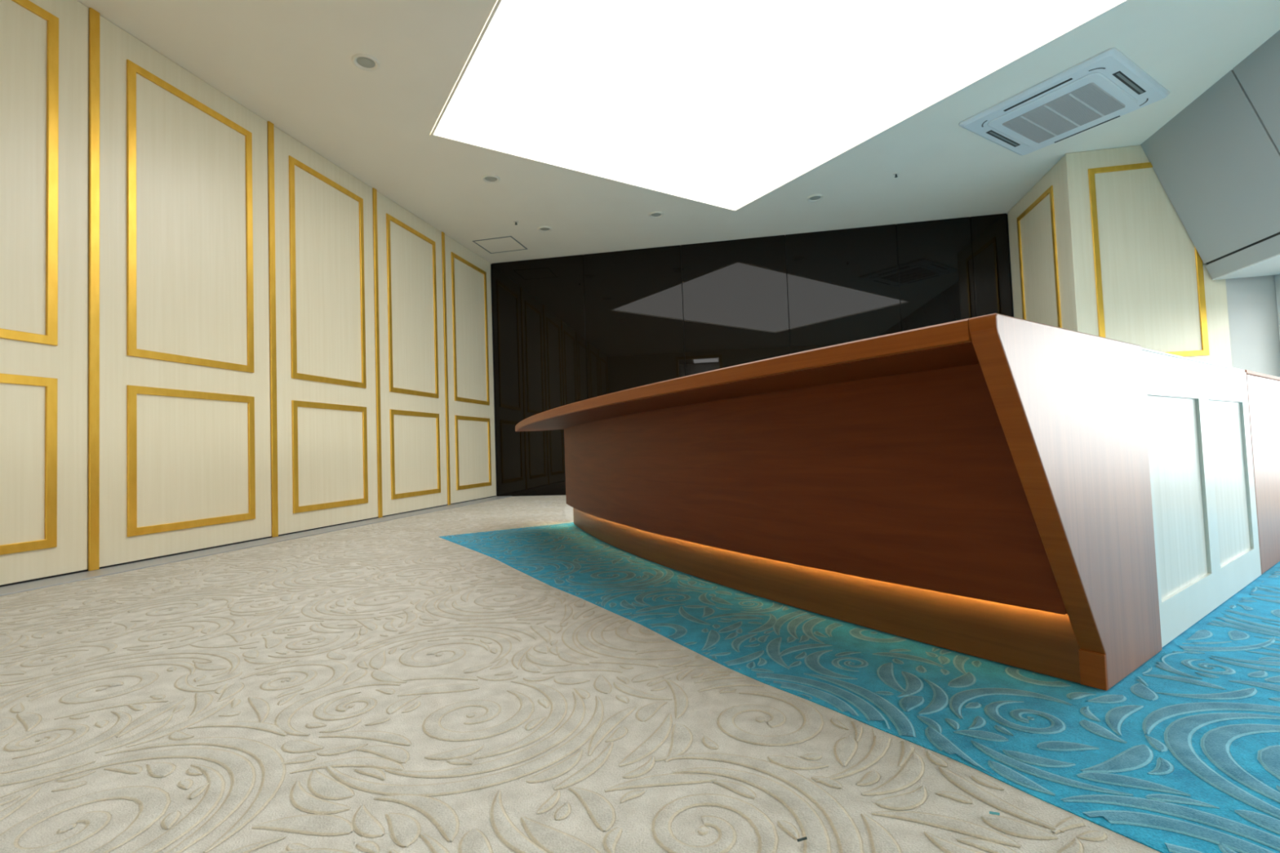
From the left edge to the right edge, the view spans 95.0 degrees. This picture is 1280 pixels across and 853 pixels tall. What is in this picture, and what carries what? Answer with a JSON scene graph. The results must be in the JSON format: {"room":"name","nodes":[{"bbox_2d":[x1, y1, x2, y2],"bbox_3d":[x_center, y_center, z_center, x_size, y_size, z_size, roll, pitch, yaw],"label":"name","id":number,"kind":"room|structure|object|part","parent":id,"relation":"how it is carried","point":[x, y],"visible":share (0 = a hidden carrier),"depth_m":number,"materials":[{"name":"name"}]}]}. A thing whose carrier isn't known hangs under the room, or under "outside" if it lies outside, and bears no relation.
{"room":"reception lobby","nodes":[
{"label":"reception lobby","id":0,"kind":"room"},
{"bbox_2d":[490,276,496,482],"bbox_3d":[-2.779,-0.707,3.667,0.133,2.938,7.894,-3,-2,13],"label":"wall","id":1,"kind":"structure","parent":0,"point":[491,277],"depth_m":7.38,"materials":[{"name":"paint"}]},
{"bbox_2d":[0,0,88,585],"bbox_3d":[-2.970,-0.750,2.479,0.035,2.928,1.105,-3,-2,13],"label":"divider panel","id":2,"kind":"object","parent":1,"relation":"attached to","point":[44,43],"visible":1,"depth_m":2.82,"materials":[{"name":"beige laminate"}]},
{"bbox_3d":[-2.921,0.162,2.463,0.012,0.816,0.787,-3,-2,13],"label":"frame","id":3,"kind":"part","parent":2,"relation":"part of","materials":[{"name":"gold metal"}]},
{"bbox_3d":[-2.970,-1.230,2.518,0.012,1.648,0.787,-3,-2,13],"label":"frame","id":4,"kind":"part","parent":2,"relation":"part of","materials":[{"name":"gold metal"}]},
{"bbox_2d":[87,7,271,570],"bbox_3d":[-2.718,-0.716,3.557,0.035,2.928,1.105,-3,-2,13],"label":"divider panel","id":5,"kind":"object","parent":1,"relation":"attached to","point":[179,458],"visible":1,"depth_m":3.43,"materials":[{"name":"beige laminate"}]},
{"bbox_3d":[-2.827,-0.733,3.038,0.012,2.928,0.044,-3,-2,13],"label":"edge trim","id":6,"kind":"part","parent":5,"relation":"part of","materials":[{"name":"gold metal"}]},
{"bbox_3d":[-2.719,-1.196,3.596,0.012,1.648,0.787,-3,-2,13],"label":"frame","id":7,"kind":"part","parent":5,"relation":"part of","materials":[{"name":"gold metal"}]},
{"bbox_3d":[-2.669,0.196,3.541,0.012,0.816,0.787,-3,-2,13],"label":"frame","id":8,"kind":"part","parent":5,"relation":"part of","materials":[{"name":"gold metal"}]},
{"bbox_2d":[0,495,496,586],"bbox_3d":[-2.673,0.742,3.522,0.013,0.026,7.748,-3,-2,13],"label":"trim","id":9,"kind":"structure","parent":1,"relation":"attached to","point":[78,571],"depth_m":3.51,"materials":[{"name":"black"}]},
{"bbox_2d":[0,496,511,595],"bbox_3d":[-2.561,0.746,3.491,0.218,0.006,7.738,-3,-2,13],"label":"trim","id":10,"kind":"structure","parent":1,"relation":"attached to","point":[31,585],"depth_m":3.38,"materials":[{"name":"silver metal"}]},
{"bbox_2d":[266,120,377,537],"bbox_3d":[-2.467,-0.682,4.635,0.035,2.928,1.105,-3,-2,13],"label":"divider panel","id":11,"kind":"object","parent":1,"relation":"attached to","point":[323,448],"visible":1,"depth_m":4.54,"materials":[{"name":"beige laminate"}]},
{"bbox_3d":[-2.576,-0.699,4.116,0.012,2.928,0.044,-3,-2,13],"label":"edge trim","id":12,"kind":"part","parent":11,"relation":"part of","materials":[{"name":"gold metal"}]},
{"bbox_3d":[-2.467,-1.162,4.674,0.012,1.648,0.787,-3,-2,13],"label":"frame","id":13,"kind":"part","parent":11,"relation":"part of","materials":[{"name":"gold metal"}]},
{"bbox_3d":[-2.418,0.229,4.619,0.012,0.816,0.787,-3,-2,13],"label":"frame","id":14,"kind":"part","parent":11,"relation":"part of","materials":[{"name":"gold metal"}]},
{"bbox_2d":[372,187,447,517],"bbox_3d":[-2.215,-0.649,5.714,0.035,2.928,1.105,-3,-2,13],"label":"divider panel","id":15,"kind":"object","parent":1,"relation":"attached to","point":[408,302],"visible":1,"depth_m":5.63,"materials":[{"name":"beige laminate"}]},
{"bbox_3d":[-2.324,-0.665,5.194,0.012,2.928,0.044,-3,-2,13],"label":"edge trim","id":16,"kind":"part","parent":15,"relation":"part of","materials":[{"name":"gold metal"}]},
{"bbox_3d":[-2.216,-1.129,5.753,0.012,1.648,0.787,-3,-2,13],"label":"frame","id":17,"kind":"part","parent":15,"relation":"part of","materials":[{"name":"gold metal"}]},
{"bbox_3d":[-2.166,0.263,5.697,0.012,0.816,0.787,-3,-2,13],"label":"frame","id":18,"kind":"part","parent":15,"relation":"part of","materials":[{"name":"gold metal"}]},
{"bbox_2d":[441,231,496,505],"bbox_3d":[-1.964,-0.615,6.792,0.035,2.928,1.105,-3,-2,13],"label":"divider panel","id":19,"kind":"object","parent":1,"relation":"attached to","point":[466,275],"visible":1,"depth_m":6.72,"materials":[{"name":"beige laminate"}]},
{"bbox_3d":[-2.073,-0.632,6.273,0.012,2.928,0.044,-3,-2,13],"label":"edge trim","id":20,"kind":"part","parent":19,"relation":"part of","materials":[{"name":"gold metal"}]},
{"bbox_3d":[-1.964,-1.095,6.831,0.012,1.648,0.787,-3,-2,13],"label":"frame","id":21,"kind":"part","parent":19,"relation":"part of","materials":[{"name":"gold metal"}]},
{"bbox_3d":[-1.915,0.297,6.776,0.012,0.816,0.787,-3,-2,13],"label":"frame","id":22,"kind":"part","parent":19,"relation":"part of","materials":[{"name":"gold metal"}]},
{"bbox_2d":[0,495,1161,852],"bbox_3d":[1.032,0.649,2.843,7.805,0.104,8.414,-3,-2,13],"label":"floor","id":23,"kind":"structure","parent":0,"point":[395,686],"depth_m":1.12,"materials":[{"name":"beige carpet"}]},
{"bbox_2d":[797,836,807,841],"bbox_3d":[0.210,0.534,0.760,0.015,0.004,0.004,-1,-2,-18],"label":"lint","id":24,"kind":"object","parent":23,"relation":"on","point":[804,837],"visible":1,"depth_m":0.76,"materials":[{"name":"grey fabric"}]},
{"bbox_2d":[438,522,1279,852],"bbox_3d":[1.163,0.566,2.222,5.548,0.003,5.928,-3,-2,13],"label":"carpet","id":25,"kind":"object","parent":23,"relation":"on","point":[1181,754],"visible":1,"depth_m":1.18,"materials":[{"name":"blue carpet"}]},
{"bbox_2d":[515,313,1162,690],"bbox_3d":[0.028,0.266,2.854,0.882,0.724,3.911,-1,-3,-26],"label":"reception desk","id":26,"kind":"object","parent":25,"relation":"on","point":[980,486],"depth_m":1.42,"materials":[{"name":"brown wood"}]},
{"bbox_2d":[515,318,971,431],"bbox_3d":[0.031,-0.081,2.737,2.780,0.041,3.111,-3,-2,13],"label":"countertop","id":27,"kind":"structure","parent":26,"relation":"on","point":[956,332],"depth_m":1.33,"materials":[{"name":"brown wood"}]},
{"bbox_3d":[0.098,0.200,2.659,0.173,0.531,3.291,-1,-2,-25],"label":"panel","id":28,"kind":"part","parent":26,"relation":"part of","materials":[{"name":"brown wood"}]},
{"bbox_3d":[0.900,0.170,1.199,0.748,0.724,0.046,0,-3,-35],"label":"panel","id":29,"kind":"part","parent":26,"relation":"part of","materials":[{"name":"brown wood"}]},
{"bbox_2d":[1141,347,1261,647],"bbox_3d":[1.561,0.176,1.926,1.166,0.721,0.464,0,-3,-35],"label":"base cabinet","id":30,"kind":"object","parent":25,"relation":"on","point":[1202,472],"visible":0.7,"depth_m":1.67,"materials":[{"name":"paint"}]},
{"bbox_3d":[1.436,0.173,1.573,0.481,0.515,0.010,0,-3,-35],"label":"inset panel","id":31,"kind":"part","parent":30,"relation":"part of","materials":[{"name":"white wood"}]},
{"bbox_3d":[1.903,0.170,1.902,0.471,0.515,0.010,0,-3,-35],"label":"inset panel","id":32,"kind":"part","parent":30,"relation":"part of","materials":[{"name":"white wood"}]},
{"bbox_2d":[1244,369,1279,573],"bbox_3d":[2.516,0.167,2.599,1.162,0.725,0.463,0,-3,-35],"label":"base cabinet","id":33,"kind":"object","parent":25,"relation":"on","point":[1263,389],"visible":0.3,"depth_m":2.20,"materials":[{"name":"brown wood"}]},
{"bbox_2d":[989,811,999,815],"bbox_3d":[0.483,0.526,0.798,0.013,0.004,0.004,-3,-2,20],"label":"lint","id":34,"kind":"object","parent":23,"relation":"on","point":[990,812],"visible":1,"depth_m":0.80,"materials":[{"name":"teal fabric"}]},
{"bbox_2d":[76,0,1279,264],"bbox_3d":[0.924,-2.402,2.963,7.805,0.130,8.414,-3,-2,13],"label":"ceiling","id":35,"kind":"structure","parent":0,"point":[289,63],"depth_m":4.30,"materials":[{"name":"paint"}]},
{"bbox_2d":[351,53,379,71],"bbox_3d":[-1.669,-2.214,3.573,0.156,0.014,0.156,-3,-2,13],"label":"recessed light","id":36,"kind":"object","parent":35,"relation":"in","point":[365,62],"visible":1,"depth_m":3.57,"materials":[{"name":"white plastic"}]},
{"bbox_2d":[481,174,500,183],"bbox_3d":[-1.305,-2.165,5.137,0.156,0.014,0.156,-3,-2,13],"label":"recessed light","id":37,"kind":"object","parent":35,"relation":"in","point":[490,179],"visible":1,"depth_m":5.13,"materials":[{"name":"grey"}]},
{"bbox_2d":[471,235,527,253],"bbox_3d":[-1.610,-2.094,6.774,0.476,0.004,0.442,-3,-2,13],"label":"ceiling hatch","id":38,"kind":"object","parent":35,"relation":"attached to","point":[504,244],"visible":1,"depth_m":6.76,"materials":[{"name":"grey paint"}]},
{"bbox_2d":[537,226,551,232],"bbox_3d":[-1.026,-2.128,6.332,0.156,0.014,0.156,-3,-2,13],"label":"recessed light","id":39,"kind":"object","parent":35,"relation":"in","point":[542,228],"visible":1,"depth_m":6.33,"materials":[{"name":"grey"}]},
{"bbox_2d":[648,211,663,217],"bbox_3d":[0.167,-2.181,6.050,0.156,0.014,0.156,-3,-2,13],"label":"recessed light","id":40,"kind":"object","parent":35,"relation":"in","point":[655,214],"visible":1,"depth_m":6.04,"materials":[{"name":"grey"}]},
{"bbox_2d":[430,0,1130,211],"bbox_3d":[0.861,-2.337,3.407,3.036,0.049,4.316,-1,-3,-33],"label":"ceiling light panel","id":41,"kind":"object","parent":35,"relation":"attached to","point":[726,104],"visible":0.96,"depth_m":3.87,"materials":[{"name":"white plastic"}]},
{"bbox_2d":[806,194,823,201],"bbox_3d":[1.724,-2.247,5.774,0.156,0.014,0.156,-3,-2,13],"label":"recessed light","id":42,"kind":"object","parent":35,"relation":"in","point":[815,197],"visible":1,"depth_m":5.77,"materials":[{"name":"grey"}]},
{"bbox_2d":[893,172,898,177],"bbox_3d":[2.323,-2.277,5.320,0.054,0.031,0.054,-3,-2,13],"label":"sprinkler head","id":43,"kind":"object","parent":35,"relation":"attached to","point":[895,174],"visible":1,"depth_m":5.31},
{"bbox_2d":[959,47,1169,155],"bbox_3d":[3.123,-2.335,4.356,0.993,0.050,0.993,-1,-3,-32],"label":"air conditioner","id":44,"kind":"object","parent":35,"relation":"attached to","point":[1107,86],"visible":1,"depth_m":4.23,"materials":[{"name":"white plastic"}]},
{"bbox_2d":[986,129,1020,146],"bbox_3d":[2.915,-2.309,4.703,0.458,0.007,0.042,-1,-3,-32],"label":"outlet","id":45,"kind":"object","parent":44,"relation":"attached to","point":[1003,138],"depth_m":4.67,"materials":[{"name":"grey plastic"}]},
{"bbox_2d":[1003,78,1072,111],"bbox_3d":[2.787,-2.328,4.121,0.023,0.007,0.432,-1,-3,-32],"label":"outlet","id":46,"kind":"object","parent":44,"relation":"attached to","point":[1047,94],"depth_m":4.14,"materials":[{"name":"grey plastic"}]},
{"bbox_2d":[1002,82,1125,143],"bbox_3d":[3.148,-2.315,4.370,0.810,0.009,0.810,-3,-2,13],"label":"grille","id":47,"kind":"object","parent":44,"relation":"attached to","point":[1042,114],"depth_m":4.30,"materials":[{"name":"grey plastic"}]},
{"bbox_2d":[1053,115,1120,142],"bbox_3d":[3.505,-2.334,4.610,0.018,0.007,0.437,-1,-3,-32],"label":"outlet","id":48,"kind":"object","parent":44,"relation":"attached to","point":[1073,129],"depth_m":4.54,"materials":[{"name":"grey plastic"}]},
{"bbox_2d":[1111,71,1146,94],"bbox_3d":[3.351,-2.352,4.014,0.458,0.007,0.042,-1,-3,-32],"label":"outlet","id":49,"kind":"object","parent":44,"relation":"attached to","point":[1123,82],"depth_m":4.01,"materials":[{"name":"grey plastic"}]},
{"bbox_2d":[490,213,1013,496],"bbox_3d":[1.058,-0.713,6.940,6.140,2.938,0.158,-2,-2,10],"label":"wall","id":50,"kind":"structure","parent":0,"point":[1006,214],"depth_m":7.33,"materials":[{"name":"black"}]},
{"bbox_2d":[491,254,587,496],"bbox_3d":[-1.234,-0.618,7.257,1.195,2.936,0.026,-2,-2,10],"label":"wall panel","id":51,"kind":"object","parent":50,"relation":"attached to","point":[539,304],"visible":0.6,"depth_m":7.25,"materials":[{"name":"black wood"}]},
{"bbox_2d":[583,244,685,399],"bbox_3d":[-0.054,-0.669,7.043,1.195,2.936,0.026,-2,-2,10],"label":"wall panel","id":52,"kind":"object","parent":50,"relation":"attached to","point":[633,298],"visible":0.56,"depth_m":7.06,"materials":[{"name":"black glass"}]},
{"bbox_2d":[680,235,790,376],"bbox_3d":[1.132,-0.719,6.827,1.205,2.936,0.026,-2,-2,10],"label":"wall panel","id":53,"kind":"object","parent":50,"relation":"attached to","point":[735,292],"visible":0.5,"depth_m":6.84,"materials":[{"name":"black glass"}]},
{"bbox_2d":[785,224,901,353],"bbox_3d":[2.321,-0.770,6.611,1.200,2.936,0.026,-2,-2,10],"label":"wall panel","id":54,"kind":"object","parent":50,"relation":"attached to","point":[843,284],"visible":0.45,"depth_m":6.63,"materials":[{"name":"black glass"}]},
{"bbox_2d":[895,217,975,331],"bbox_3d":[3.289,-0.811,6.435,0.758,2.936,0.026,-2,-2,10],"label":"wall panel","id":55,"kind":"object","parent":50,"relation":"attached to","point":[935,266],"visible":0.44,"depth_m":6.46,"materials":[{"name":"black glass"}]},
{"bbox_2d":[969,213,1012,316],"bbox_3d":[3.844,-0.835,6.335,0.358,2.936,0.026,-2,-2,10],"label":"wall panel","id":56,"kind":"object","parent":50,"relation":"attached to","point":[988,233],"visible":0.44,"depth_m":6.36,"materials":[{"name":"black wood"}]},
{"bbox_2d":[1007,213,1279,377],"bbox_3d":[4.735,-0.898,5.559,1.690,2.938,1.539,-3,-2,13],"label":"wall column","id":57,"kind":"structure","parent":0,"point":[1251,301],"depth_m":4.77,"materials":[{"name":"paint"}]},
{"bbox_2d":[1008,155,1075,331],"bbox_3d":[3.876,-0.871,5.639,0.035,2.920,1.285,-3,-2,13],"label":"wall panel","id":58,"kind":"object","parent":57,"relation":"attached to","point":[1038,224],"visible":0.41,"depth_m":5.52,"materials":[{"name":"beige laminate"}]},
{"bbox_3d":[3.848,-1.347,5.661,0.012,1.648,0.787,-3,-2,13],"label":"frame","id":59,"kind":"part","parent":58,"relation":"part of","materials":[{"name":"gold metal"}]},
{"bbox_2d":[1064,145,1231,367],"bbox_3d":[4.263,-0.914,4.896,1.106,2.920,0.035,-2,-2,10],"label":"wall panel","id":60,"kind":"object","parent":57,"relation":"attached to","point":[1140,277],"visible":0.32,"depth_m":4.93,"materials":[{"name":"beige laminate"}]},
{"bbox_3d":[4.243,-1.391,4.904,0.787,1.648,0.012,-2,-2,10],"label":"frame","id":61,"kind":"part","parent":60,"relation":"part of","materials":[{"name":"gold metal"}]},
{"bbox_2d":[1140,30,1279,279],"bbox_3d":[3.907,-1.901,1.547,0.884,1.204,6.729,-3,-2,13],"label":"wall cabinet","id":62,"kind":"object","parent":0,"point":[1217,161],"depth_m":4.29,"materials":[{"name":"grey"}]},
{"bbox_2d":[1274,274,1279,340],"bbox_3d":[4.444,-1.055,1.339,0.182,2.938,6.932,-3,-2,13],"label":"wall","id":63,"kind":"structure","parent":0,"point":[1277,277],"depth_m":4.72,"materials":[{"name":"grey paint"}]}
]}

